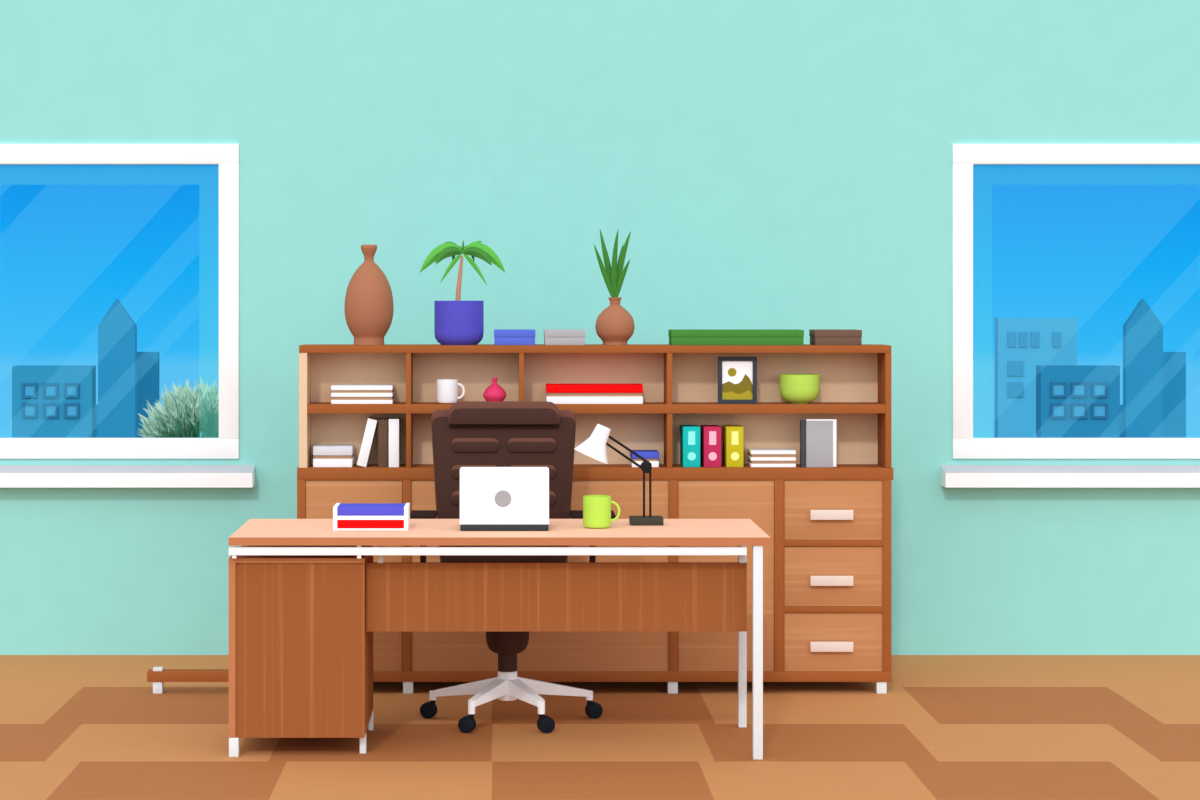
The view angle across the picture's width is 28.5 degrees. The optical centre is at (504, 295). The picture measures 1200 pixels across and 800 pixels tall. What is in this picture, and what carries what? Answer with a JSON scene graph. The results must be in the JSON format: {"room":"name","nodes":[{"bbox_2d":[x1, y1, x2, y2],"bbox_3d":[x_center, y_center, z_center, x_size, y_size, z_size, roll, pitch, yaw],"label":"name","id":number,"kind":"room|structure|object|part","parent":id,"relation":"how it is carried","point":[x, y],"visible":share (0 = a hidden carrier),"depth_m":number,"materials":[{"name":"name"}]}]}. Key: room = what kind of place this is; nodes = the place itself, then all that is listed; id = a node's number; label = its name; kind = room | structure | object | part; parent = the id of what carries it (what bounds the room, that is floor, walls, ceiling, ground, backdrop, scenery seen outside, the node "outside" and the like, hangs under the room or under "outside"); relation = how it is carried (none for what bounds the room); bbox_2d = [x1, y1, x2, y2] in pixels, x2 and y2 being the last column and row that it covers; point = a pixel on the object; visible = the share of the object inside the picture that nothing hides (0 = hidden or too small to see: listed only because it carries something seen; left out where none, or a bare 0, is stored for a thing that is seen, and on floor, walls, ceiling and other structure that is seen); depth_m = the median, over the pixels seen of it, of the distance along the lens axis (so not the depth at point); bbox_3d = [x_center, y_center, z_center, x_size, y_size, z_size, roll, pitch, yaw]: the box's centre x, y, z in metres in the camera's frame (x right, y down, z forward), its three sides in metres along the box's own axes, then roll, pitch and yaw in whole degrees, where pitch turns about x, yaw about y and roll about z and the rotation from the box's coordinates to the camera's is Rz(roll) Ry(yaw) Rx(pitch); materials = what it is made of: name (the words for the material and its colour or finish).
{"room":"office","nodes":[
{"label":"office","id":0,"kind":"room"},
{"bbox_2d":[0,0,1199,654],"bbox_3d":[0.400,-0.025,10.585,9.600,3.250,0.160,0,0,0],"label":"wall","id":1,"kind":"structure","parent":0,"point":[766,164],"depth_m":10.50,"materials":[{"name":"green paint"}]},
{"bbox_2d":[0,144,238,458],"bbox_3d":[-2.142,0.023,10.528,1.912,1.402,0.074,0,0,0],"label":"window","id":2,"kind":"structure","parent":1,"relation":"in","point":[226,156],"depth_m":10.49,"materials":[{"name":"white paint"}]},
{"bbox_2d":[0,465,254,487],"bbox_3d":[-2.122,0.799,10.455,2.015,0.092,0.100,0,0,0],"label":"window sill","id":3,"kind":"structure","parent":1,"relation":"attached to","point":[11,476],"depth_m":10.40,"materials":[{"name":"white paint"}]},
{"bbox_2d":[941,465,1199,487],"bbox_3d":[2.939,0.799,10.455,1.989,0.092,0.100,0,0,0],"label":"window sill","id":4,"kind":"structure","parent":1,"relation":"attached to","point":[952,476],"depth_m":10.40,"materials":[{"name":"white paint"}]},
{"bbox_2d":[952,144,1199,458],"bbox_3d":[2.951,0.023,10.528,1.914,1.402,0.074,0,0,0],"label":"window","id":5,"kind":"structure","parent":1,"relation":"in","point":[964,156],"depth_m":10.49,"materials":[{"name":"white paint"}]},
{"bbox_2d":[0,655,1199,799],"bbox_3d":[0.400,1.630,6.204,9.600,0.060,8.602,0,0,0],"label":"floor","id":6,"kind":"structure","parent":0,"point":[73,727],"depth_m":8.50,"materials":[{"name":"brown wood"}]},
{"bbox_2d":[229,519,770,759],"bbox_3d":[-0.040,1.226,8.469,1.912,0.786,0.683,0,0,0],"label":"desk","id":7,"kind":"object","parent":6,"relation":"on","point":[308,598],"visible":0.99,"depth_m":8.19,"materials":[{"name":"brown wood"}]},
{"bbox_3d":[-0.712,1.231,8.195,0.448,0.606,0.018,0,0,0],"label":"door","id":8,"kind":"part","parent":7,"relation":"part of","materials":[{"name":"brown wood"}]},
{"bbox_3d":[-0.493,1.224,8.467,0.010,0.593,0.524,0,0,0],"label":"panel","id":9,"kind":"part","parent":7,"relation":"part of","materials":[{"name":"brown wood"}]},
{"bbox_2d":[333,503,409,529],"bbox_3d":[-0.477,0.791,8.450,0.266,0.083,0.170,0,0,0],"label":"tray","id":10,"kind":"object","parent":7,"relation":"on","point":[406,517],"visible":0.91,"depth_m":8.36,"materials":[{"name":"white paint"}]},
{"bbox_2d":[337,520,403,527],"bbox_3d":[-0.477,0.810,8.446,0.236,0.030,0.159,0,0,0],"label":"folder","id":11,"kind":"object","parent":10,"relation":"in","point":[340,523],"visible":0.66,"depth_m":8.37,"materials":[{"name":"red plastic"}]},
{"bbox_3d":[-0.477,0.787,8.450,0.237,0.014,0.170,0,0,0],"label":"plate","id":12,"kind":"part","parent":10,"relation":"part of","materials":[{"name":"white paint"}]},
{"bbox_2d":[337,503,405,515],"bbox_3d":[-0.477,0.765,8.446,0.236,0.030,0.159,0,0,0],"label":"folder","id":13,"kind":"object","parent":10,"relation":"in","point":[344,509],"visible":0.89,"depth_m":8.37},
{"bbox_3d":[-0.477,0.829,8.450,0.266,0.007,0.170,0,0,0],"label":"plate","id":14,"kind":"part","parent":10,"relation":"part of","materials":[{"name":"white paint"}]},
{"bbox_3d":[-0.060,0.882,8.150,1.790,0.028,0.020,0,0,0],"label":"rail","id":15,"kind":"part","parent":7,"relation":"part of","materials":[{"name":"white metal"}]},
{"bbox_2d":[460,467,548,530],"bbox_3d":[-0.002,0.719,8.454,0.316,0.227,0.218,0,0,0],"label":"laptop","id":16,"kind":"object","parent":7,"relation":"on","point":[491,498],"visible":1,"depth_m":8.35,"materials":[{"name":"plastic"}]},
{"bbox_3d":[0.179,1.052,8.237,1.329,0.239,0.018,0,0,0],"label":"modesty panel","id":17,"kind":"part","parent":7,"relation":"part of","materials":[{"name":"brown wood"}]},
{"bbox_2d":[583,495,619,528],"bbox_3d":[0.339,0.776,8.463,0.120,0.113,0.101,0,0,35],"label":"mug","id":18,"kind":"object","parent":7,"relation":"on","point":[596,508],"visible":1,"depth_m":8.43,"materials":[{"name":"ceramic"}]},
{"bbox_3d":[0.396,0.773,8.469,0.038,0.077,0.008,0,0,0],"label":"handle","id":19,"kind":"part","parent":18,"relation":"part of","materials":[{"name":"ceramic"}]},
{"bbox_2d":[574,424,662,524],"bbox_3d":[0.413,0.649,8.577,0.324,0.367,0.135,0,0,0],"label":"desk lamp","id":20,"kind":"object","parent":7,"relation":"on","point":[594,447],"visible":1,"depth_m":8.55,"materials":[{"name":"grey metal"}]},
{"bbox_3d":[0.318,0.538,8.577,0.134,0.146,0.135,0,0,0],"label":"lamp shade","id":21,"kind":"part","parent":20,"relation":"part of","materials":[{"name":"white metal"}]},
{"bbox_3d":[0.431,0.580,8.577,0.140,0.100,0.009,0,0,0],"label":"arm","id":22,"kind":"part","parent":20,"relation":"part of","materials":[{"name":"black metal"}]},
{"bbox_3d":[0.449,0.558,8.577,0.156,0.108,0.009,0,0,0],"label":"arm","id":23,"kind":"part","parent":20,"relation":"part of","materials":[{"name":"black metal"}]},
{"bbox_3d":[0.506,0.716,8.577,0.008,0.181,0.008,0,0,0],"label":"post","id":24,"kind":"part","parent":20,"relation":"part of","materials":[{"name":"black metal"}]},
{"bbox_3d":[0.529,0.716,8.577,0.008,0.181,0.008,0,0,0],"label":"post","id":25,"kind":"part","parent":20,"relation":"part of","materials":[{"name":"black metal"}]},
{"bbox_3d":[0.881,1.230,8.753,0.030,0.740,0.030,0,0,0],"label":"leg","id":26,"kind":"part","parent":7,"relation":"part of","materials":[{"name":"white metal"}]},
{"bbox_3d":[0.874,1.230,8.151,0.034,0.740,0.034,0,0,0],"label":"leg","id":27,"kind":"part","parent":7,"relation":"part of","materials":[{"name":"white metal"}]},
{"bbox_2d":[410,401,615,732],"bbox_3d":[0.027,1.004,8.891,0.779,1.192,0.558,0,0,0],"label":"office chair","id":28,"kind":"object","parent":6,"relation":"on","point":[468,433],"visible":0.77,"depth_m":9.09,"materials":[{"name":"brown leather"}]},
{"bbox_3d":[-0.264,0.994,8.950,0.118,0.313,0.024,0,0,0],"label":"armrest post","id":29,"kind":"part","parent":28,"relation":"part of","materials":[{"name":"brown leather"}]},
{"bbox_3d":[-0.311,0.833,8.950,0.103,0.021,0.200,0,0,0],"label":"armrest","id":30,"kind":"part","parent":28,"relation":"part of","materials":[{"name":"leather"}]},
{"bbox_3d":[-0.061,1.473,8.715,0.052,0.116,0.221,0,0,39],"label":"leg","id":31,"kind":"part","parent":28,"relation":"part of","materials":[{"name":"white paint"}]},
{"bbox_3d":[-0.006,0.780,9.145,0.563,0.677,0.050,0,0,0],"label":"backrest","id":32,"kind":"part","parent":28,"relation":"part of","materials":[{"name":"brown leather"}]},
{"bbox_3d":[0.075,1.473,8.714,0.052,0.116,0.216,0,0,-38],"label":"leg","id":33,"kind":"part","parent":28,"relation":"part of","materials":[{"name":"white paint"}]},
{"bbox_3d":[0.284,0.994,8.950,0.121,0.313,0.024,0,0,0],"label":"armrest post","id":34,"kind":"part","parent":28,"relation":"part of","materials":[{"name":"brown leather"}]},
{"bbox_3d":[0.332,0.833,8.950,0.169,0.021,0.200,0,0,0],"label":"armrest","id":35,"kind":"part","parent":28,"relation":"part of","materials":[{"name":"leather"}]},
{"bbox_2d":[147,464,892,693],"bbox_3d":[0.061,1.146,9.746,3.001,0.908,0.578,0,0,0],"label":"sideboard","id":36,"kind":"object","parent":6,"relation":"on","point":[827,562],"visible":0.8,"depth_m":9.48,"materials":[{"name":"brown wood"}]},
{"bbox_3d":[-0.820,1.125,9.755,0.033,0.770,0.560,0,0,0],"label":"panel","id":37,"kind":"part","parent":36,"relation":"part of","materials":[{"name":"brown wood"}]},
{"bbox_2d":[313,454,353,466],"bbox_3d":[-0.696,0.667,9.580,0.157,0.048,0.150,0,0,0],"label":"book","id":38,"kind":"object","parent":36,"relation":"on","point":[319,460],"visible":0.98,"depth_m":9.51,"materials":[{"name":"paper"}]},
{"bbox_2d":[313,444,353,454],"bbox_3d":[-0.696,0.625,9.580,0.157,0.036,0.150,0,0,0],"label":"book","id":39,"kind":"object","parent":38,"relation":"on","point":[318,449],"visible":1,"depth_m":9.51,"materials":[{"name":"paper"}]},
{"bbox_3d":[-0.608,1.125,9.492,0.389,0.769,0.020,0,0,0],"label":"door","id":40,"kind":"part","parent":36,"relation":"part of","materials":[{"name":"beige wood"}]},
{"bbox_2d":[357,417,377,466],"bbox_3d":[-0.557,0.592,9.580,0.084,0.198,0.150,0,0,0],"label":"book","id":41,"kind":"object","parent":36,"relation":"on","point":[372,423],"visible":0.99,"depth_m":9.51,"materials":[{"name":"paper"}]},
{"bbox_2d":[378,418,388,466],"bbox_3d":[-0.492,0.595,9.580,0.038,0.193,0.150,0,0,0],"label":"book","id":42,"kind":"object","parent":36,"relation":"on","point":[383,423],"visible":0.99,"depth_m":9.51,"materials":[{"name":"paper"}]},
{"bbox_2d":[389,417,400,466],"bbox_3d":[-0.448,0.594,9.580,0.042,0.195,0.150,0,0,0],"label":"book","id":43,"kind":"object","parent":36,"relation":"on","point":[394,423],"visible":1,"depth_m":9.51,"materials":[{"name":"paper"}]},
{"bbox_3d":[0.358,1.125,10.028,2.322,0.770,0.015,0,0,0],"label":"panel","id":44,"kind":"part","parent":36,"relation":"part of","materials":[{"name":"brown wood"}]},
{"bbox_3d":[0.141,1.125,9.492,1.036,0.769,0.020,0,0,0],"label":"door","id":45,"kind":"part","parent":36,"relation":"part of","materials":[{"name":"beige wood"}]},
{"bbox_2d":[299,344,890,467],"bbox_3d":[0.363,0.445,9.585,2.382,0.492,0.220,0,0,0],"label":"bookcase","id":46,"kind":"object","parent":36,"relation":"on","point":[679,382],"visible":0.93,"depth_m":9.67,"materials":[{"name":"brown wood"}]},
{"bbox_3d":[-0.812,0.460,9.575,0.032,0.462,0.200,0,0,0],"label":"panel","id":47,"kind":"part","parent":46,"relation":"part of","materials":[{"name":"beige wood"}]},
{"bbox_2d":[331,396,393,403],"bbox_3d":[-0.578,0.422,9.580,0.248,0.028,0.150,0,0,0],"label":"notebook","id":48,"kind":"object","parent":46,"relation":"on","point":[335,400],"visible":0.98,"depth_m":9.51,"materials":[{"name":"paper"}]},
{"bbox_2d":[331,389,393,396],"bbox_3d":[-0.578,0.394,9.580,0.248,0.027,0.150,0,0,0],"label":"notebook","id":49,"kind":"object","parent":48,"relation":"on","point":[335,393],"visible":0.99,"depth_m":9.51,"materials":[{"name":"paper"}]},
{"bbox_2d":[331,384,393,389],"bbox_3d":[-0.578,0.371,9.580,0.248,0.019,0.150,0,0,0],"label":"notebook","id":50,"kind":"object","parent":49,"relation":"on","point":[335,386],"visible":1,"depth_m":9.51,"materials":[{"name":"paper"}]},
{"bbox_2d":[344,245,393,344],"bbox_3d":[-0.554,-0.005,9.605,0.200,0.408,0.200,0,0,0],"label":"vase","id":51,"kind":"object","parent":46,"relation":"on","point":[368,307],"visible":1,"depth_m":9.54,"materials":[{"name":"brown ceramic"}]},
{"bbox_2d":[436,379,464,403],"bbox_3d":[-0.227,0.387,9.541,0.104,0.097,0.087,0,0,35],"label":"mug","id":52,"kind":"object","parent":46,"relation":"on","point":[446,389],"visible":1,"depth_m":9.51,"materials":[{"name":"ceramic"}]},
{"bbox_3d":[-0.178,0.385,9.545,0.033,0.068,0.010,0,0,0],"label":"handle","id":53,"kind":"part","parent":52,"relation":"part of","materials":[{"name":"ceramic"}]},
{"bbox_2d":[420,240,504,344],"bbox_3d":[-0.173,-0.015,9.577,0.260,0.427,0.240,0,0,43],"label":"potted palm","id":54,"kind":"object","parent":46,"relation":"on","point":[457,322],"visible":1,"depth_m":9.55,"materials":[{"name":"blue ceramic"}]},
{"bbox_2d":[434,301,483,344],"bbox_3d":[-0.188,0.109,9.605,0.200,0.179,0.200,0,0,0],"label":"pot","id":55,"kind":"object","parent":54,"relation":"attached to","point":[455,322],"depth_m":9.52,"materials":[{"name":"blue ceramic"}]},
{"bbox_2d":[483,377,505,400],"bbox_3d":[-0.042,0.383,9.545,0.094,0.105,0.094,0,0,0],"label":"vase","id":56,"kind":"object","parent":46,"relation":"on","point":[494,392],"visible":0.89,"depth_m":9.52,"materials":[{"name":"pink ceramic"}]},
{"bbox_2d":[494,329,534,344],"bbox_3d":[0.039,0.168,9.605,0.168,0.061,0.180,0,0,0],"label":"storage box","id":57,"kind":"object","parent":46,"relation":"on","point":[501,336],"visible":1,"depth_m":9.52,"materials":[{"name":"blue cardboard"}]},
{"bbox_3d":[0.039,0.152,9.605,0.168,0.028,0.180,0,0,0],"label":"lid","id":58,"kind":"part","parent":57,"relation":"part of","materials":[{"name":"blue cardboard"}]},
{"bbox_2d":[544,329,584,344],"bbox_3d":[0.242,0.168,9.605,0.166,0.061,0.180,0,0,0],"label":"storage box","id":59,"kind":"object","parent":46,"relation":"on","point":[551,336],"visible":1,"depth_m":9.52,"materials":[{"name":"white cardboard"}]},
{"bbox_3d":[0.242,0.152,9.605,0.166,0.028,0.180,0,0,0],"label":"lid","id":60,"kind":"part","parent":59,"relation":"part of","materials":[{"name":"white cardboard"}]},
{"bbox_2d":[546,392,642,403],"bbox_3d":[0.362,0.413,9.580,0.389,0.045,0.150,0,0,0],"label":"book","id":61,"kind":"object","parent":46,"relation":"on","point":[556,398],"visible":0.81,"depth_m":9.51,"materials":[{"name":"paper"}]},
{"bbox_2d":[546,383,642,392],"bbox_3d":[0.362,0.374,9.580,0.389,0.032,0.150,0,0,0],"label":"book","id":62,"kind":"object","parent":61,"relation":"on","point":[550,387],"visible":1,"depth_m":9.51,"materials":[{"name":"paper"}]},
{"bbox_3d":[0.367,0.454,9.575,2.326,0.036,0.200,0,0,0],"label":"shelf","id":63,"kind":"part","parent":46,"relation":"part of","materials":[{"name":"brown wood"}]},
{"bbox_2d":[594,230,634,344],"bbox_3d":[0.448,-0.039,9.595,0.159,0.475,0.159,0,0,28],"label":"potted grass plant","id":64,"kind":"object","parent":46,"relation":"on","point":[614,325],"visible":1,"depth_m":9.57,"materials":[{"name":"green plant"}]},
{"bbox_2d":[668,329,803,344],"bbox_3d":[0.940,0.168,9.605,0.535,0.061,0.180,0,0,0],"label":"storage box","id":65,"kind":"object","parent":46,"relation":"on","point":[676,336],"visible":1,"depth_m":9.52,"materials":[{"name":"green cardboard"}]},
{"bbox_3d":[0.940,0.152,9.605,0.535,0.028,0.180,0,0,0],"label":"lid","id":66,"kind":"part","parent":65,"relation":"part of","materials":[{"name":"green cardboard"}]},
{"bbox_2d":[718,357,756,403],"bbox_3d":[0.940,0.341,9.532,0.158,0.190,0.014,0,0,0],"label":"picture frame","id":67,"kind":"object","parent":46,"relation":"on","point":[737,376],"visible":1,"depth_m":9.53,"materials":[{"name":"black wood"}]},
{"bbox_2d":[722,361,752,399],"bbox_3d":[0.940,0.341,9.535,0.124,0.156,0.005,0,0,0],"label":"picture","id":68,"kind":"object","parent":67,"relation":"attached to","point":[737,376],"depth_m":9.53},
{"bbox_2d":[779,374,819,403],"bbox_3d":[1.196,0.377,9.570,0.164,0.118,0.164,0,0,0],"label":"bowl","id":69,"kind":"object","parent":46,"relation":"on","point":[794,388],"visible":1,"depth_m":9.51,"materials":[{"name":"ceramic"}]},
{"bbox_2d":[809,329,861,344],"bbox_3d":[1.346,0.168,9.605,0.190,0.061,0.180,0,0,0],"label":"book","id":70,"kind":"object","parent":46,"relation":"on","point":[817,336],"visible":1,"depth_m":9.52,"materials":[{"name":"brown paper"}]},
{"bbox_3d":[1.346,0.152,9.605,0.190,0.028,0.180,0,0,0],"label":"lid","id":71,"kind":"part","parent":70,"relation":"part of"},
{"bbox_3d":[1.542,0.460,9.585,0.024,0.462,0.220,0,0,0],"label":"panel","id":72,"kind":"part","parent":46,"relation":"part of","materials":[{"name":"brown wood"}]},
{"bbox_3d":[0.359,1.531,9.755,2.390,0.042,0.560,0,0,0],"label":"board","id":73,"kind":"part","parent":36,"relation":"part of","materials":[{"name":"brown wood"}]},
{"bbox_2d":[630,458,658,466],"bbox_3d":[0.567,0.674,9.580,0.109,0.035,0.150,0,0,0],"label":"book","id":74,"kind":"object","parent":36,"relation":"on","point":[655,463],"visible":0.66,"depth_m":9.51,"materials":[{"name":"paper"}]},
{"bbox_2d":[630,450,658,458],"bbox_3d":[0.567,0.643,9.580,0.109,0.026,0.150,0,0,0],"label":"book","id":75,"kind":"object","parent":74,"relation":"on","point":[646,454],"visible":0.8,"depth_m":9.51,"materials":[{"name":"paper"}]},
{"bbox_2d":[680,425,699,466],"bbox_3d":[0.753,0.609,9.580,0.070,0.163,0.151,0,0,0],"label":"ring binder","id":76,"kind":"object","parent":36,"relation":"on","point":[689,434],"visible":1,"depth_m":9.51,"materials":[{"name":"teal plastic"}]},
{"bbox_2d":[701,425,720,466],"bbox_3d":[0.837,0.609,9.580,0.070,0.163,0.151,0,0,0],"label":"ring binder","id":77,"kind":"object","parent":36,"relation":"on","point":[710,434],"visible":1,"depth_m":9.51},
{"bbox_3d":[0.890,1.125,9.492,0.386,0.769,0.020,0,0,0],"label":"door","id":78,"kind":"part","parent":36,"relation":"part of","materials":[{"name":"beige wood"}]},
{"bbox_2d":[723,425,743,466],"bbox_3d":[0.927,0.609,9.580,0.070,0.163,0.151,0,0,0],"label":"ring binder","id":79,"kind":"object","parent":36,"relation":"on","point":[733,435],"visible":1,"depth_m":9.51,"materials":[{"name":"yellow plastic"}]},
{"bbox_2d":[747,459,795,466],"bbox_3d":[1.083,0.678,9.580,0.182,0.026,0.150,0,0,0],"label":"notebook","id":80,"kind":"object","parent":36,"relation":"on","point":[750,463],"visible":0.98,"depth_m":9.51,"materials":[{"name":"paper"}]},
{"bbox_2d":[747,453,795,460],"bbox_3d":[1.083,0.652,9.580,0.182,0.026,0.150,0,0,0],"label":"notebook","id":81,"kind":"object","parent":80,"relation":"on","point":[753,457],"visible":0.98,"depth_m":9.51,"materials":[{"name":"paper"}]},
{"bbox_2d":[747,448,795,453],"bbox_3d":[1.083,0.631,9.580,0.182,0.014,0.150,0,0,0],"label":"notebook","id":82,"kind":"object","parent":81,"relation":"on","point":[749,450],"visible":1,"depth_m":9.52,"materials":[{"name":"paper"}]},
{"bbox_2d":[800,419,835,466],"bbox_3d":[1.266,0.594,9.523,0.144,0.194,0.036,0,0,0],"label":"book","id":83,"kind":"object","parent":36,"relation":"on","point":[817,436],"visible":1,"depth_m":9.51,"materials":[{"name":"grey paper"}]},
{"bbox_3d":[1.312,1.408,9.470,0.172,0.040,0.026,0,0,0],"label":"handle","id":84,"kind":"part","parent":36,"relation":"part of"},
{"bbox_3d":[1.312,1.144,9.470,0.172,0.040,0.026,0,0,0],"label":"handle","id":85,"kind":"part","parent":36,"relation":"part of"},
{"bbox_3d":[1.312,0.879,9.470,0.172,0.040,0.026,0,0,0],"label":"handle","id":86,"kind":"part","parent":36,"relation":"part of","materials":[{"name":"white metal"}]},
{"bbox_3d":[1.321,1.260,9.500,0.398,0.026,0.050,0,0,0],"label":"rail","id":87,"kind":"part","parent":36,"relation":"part of","materials":[{"name":"brown wood"}]},
{"bbox_3d":[1.321,0.994,9.500,0.398,0.026,0.050,0,0,0],"label":"rail","id":88,"kind":"part","parent":36,"relation":"part of","materials":[{"name":"brown wood"}]},
{"bbox_3d":[1.322,1.393,9.692,0.396,0.235,0.420,0,0,0],"label":"drawer","id":89,"kind":"part","parent":36,"relation":"part of","materials":[{"name":"beige wood"}]},
{"bbox_3d":[1.322,1.128,9.692,0.396,0.239,0.420,0,0,0],"label":"drawer","id":90,"kind":"part","parent":36,"relation":"part of","materials":[{"name":"beige wood"}]},
{"bbox_3d":[1.322,0.861,9.692,0.396,0.240,0.420,0,0,0],"label":"drawer","id":91,"kind":"part","parent":36,"relation":"part of","materials":[{"name":"beige wood"}]},
{"bbox_3d":[1.537,1.125,9.755,0.034,0.770,0.560,0,0,0],"label":"panel","id":92,"kind":"part","parent":36,"relation":"part of","materials":[{"name":"brown wood"}]},
{"bbox_3d":[0.400,1.700,14.085,9.600,0.200,6.840,0,0,0],"label":"floor","id":93,"kind":"structure","parent":0,"visible":0},
{"bbox_2d":[137,373,218,437],"bbox_3d":[-2.001,1.054,15.318,0.931,1.095,0.954,0,0,0],"label":"shrub","id":94,"kind":"object","parent":93,"relation":"on","point":[185,413],"visible":0.28,"depth_m":15.35,"materials":[{"name":"green plant"}]},
{"label":"outside","id":95,"kind":"structure","parent":0,"visible":0},
{"bbox_2d":[12,365,95,437],"bbox_3d":[-242.164,105.312,1265.400,42.766,135.783,13.200,0,0,0],"label":"office block","id":96,"kind":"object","parent":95,"point":[49,401],"visible":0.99,"depth_m":1260.01,"materials":[{"name":"blue"}]},
{"bbox_3d":[-254.111,61.190,1259.775,5.451,5.451,0.350,0,0,0],"label":"pane","id":97,"kind":"part","parent":96,"relation":"part of","materials":[{"name":"blue glass"}]},
{"bbox_3d":[-254.111,50.502,1259.775,5.451,5.451,0.350,0,0,0],"label":"pane","id":98,"kind":"part","parent":96,"relation":"part of","materials":[{"name":"blue glass"}]},
{"bbox_3d":[-242.888,61.190,1259.775,5.451,5.451,0.350,0,0,0],"label":"pane","id":99,"kind":"part","parent":96,"relation":"part of","materials":[{"name":"blue glass"}]},
{"bbox_3d":[-242.888,50.502,1259.775,5.451,5.451,0.350,0,0,0],"label":"pane","id":100,"kind":"part","parent":96,"relation":"part of","materials":[{"name":"blue glass"}]},
{"bbox_3d":[-231.666,61.190,1259.775,5.451,5.451,0.350,0,0,0],"label":"pane","id":101,"kind":"part","parent":96,"relation":"part of","materials":[{"name":"blue glass"}]},
{"bbox_3d":[-231.666,50.502,1259.775,5.451,5.451,0.350,0,0,0],"label":"pane","id":102,"kind":"part","parent":96,"relation":"part of","materials":[{"name":"blue glass"}]},
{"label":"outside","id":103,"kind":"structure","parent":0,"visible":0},
{"bbox_2d":[137,352,158,437],"bbox_3d":[-216.743,114.871,1428.000,13.905,162.028,6.000,0,0,0],"label":"office block","id":104,"kind":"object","parent":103,"point":[147,362],"visible":0.21,"depth_m":1424.99,"materials":[{"name":"blue"}]},
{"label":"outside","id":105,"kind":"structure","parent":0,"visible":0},
{"bbox_2d":[96,405,97,437],"bbox_3d":[-261.880,137.781,1503.000,7.000,136.826,6.000,0,0,0],"label":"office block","id":106,"kind":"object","parent":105,"point":[96,405],"visible":0.02,"depth_m":1499.96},
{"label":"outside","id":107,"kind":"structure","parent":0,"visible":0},
{"bbox_2d":[995,318,1076,437],"bbox_3d":[379.550,123.309,1685.400,56.309,215.257,13.200,0,0,0],"label":"office block","id":108,"kind":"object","parent":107,"point":[1021,344],"visible":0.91,"depth_m":1679.87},
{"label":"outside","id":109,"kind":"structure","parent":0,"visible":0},
{"bbox_2d":[1036,365,1119,437],"bbox_3d":[307.650,105.312,1265.400,42.232,135.783,13.200,0,0,0],"label":"office block","id":110,"kind":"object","parent":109,"point":[1073,401],"visible":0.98,"depth_m":1260.01,"materials":[{"name":"blue"}]},
{"bbox_3d":[296.062,61.323,1259.775,5.985,5.718,0.350,0,0,0],"label":"pane","id":111,"kind":"part","parent":110,"relation":"part of","materials":[{"name":"blue glass"}]},
{"bbox_3d":[296.062,50.101,1259.775,5.985,5.718,0.350,0,0,0],"label":"pane","id":112,"kind":"part","parent":110,"relation":"part of","materials":[{"name":"blue glass"}]},
{"bbox_3d":[307.017,61.323,1259.775,5.985,5.718,0.350,0,0,0],"label":"pane","id":113,"kind":"part","parent":110,"relation":"part of","materials":[{"name":"blue glass"}]},
{"bbox_3d":[307.017,50.101,1259.775,5.985,5.718,0.350,0,0,0],"label":"pane","id":114,"kind":"part","parent":110,"relation":"part of","materials":[{"name":"blue glass"}]},
{"bbox_3d":[317.973,61.323,1259.775,5.985,5.718,0.350,0,0,0],"label":"pane","id":115,"kind":"part","parent":110,"relation":"part of","materials":[{"name":"blue glass"}]},
{"bbox_3d":[317.973,50.101,1259.775,5.985,5.718,0.350,0,0,0],"label":"pane","id":116,"kind":"part","parent":110,"relation":"part of","materials":[{"name":"blue glass"}]},
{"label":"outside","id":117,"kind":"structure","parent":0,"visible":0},
{"bbox_2d":[1120,405,1122,437],"bbox_3d":[391.069,137.781,1503.000,9.546,136.826,6.000,0,0,0],"label":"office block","id":118,"kind":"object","parent":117,"point":[1121,406],"visible":0.02,"depth_m":1499.96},
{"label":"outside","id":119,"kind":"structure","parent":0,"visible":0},
{"bbox_2d":[1163,352,1185,437],"bbox_3d":[404.768,114.871,1428.000,13.905,162.028,6.000,0,0,0],"label":"office block","id":120,"kind":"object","parent":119,"point":[1174,363],"visible":0.29,"depth_m":1424.99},
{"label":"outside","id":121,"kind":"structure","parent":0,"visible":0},
{"bbox_2d":[98,299,136,437],"bbox_3d":[-227.463,95.728,1383.500,21.663,187.942,7.000,0,0,0],"label":"skyscraper","id":122,"kind":"structure","parent":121,"point":[117,331],"depth_m":1380.14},
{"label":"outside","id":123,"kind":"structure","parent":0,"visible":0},
{"bbox_2d":[1123,299,1162,437],"bbox_3d":[374.421,95.728,1383.500,21.663,187.942,7.000,0,0,0],"label":"skyscraper","id":124,"kind":"structure","parent":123,"point":[1142,330],"depth_m":1380.14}
]}

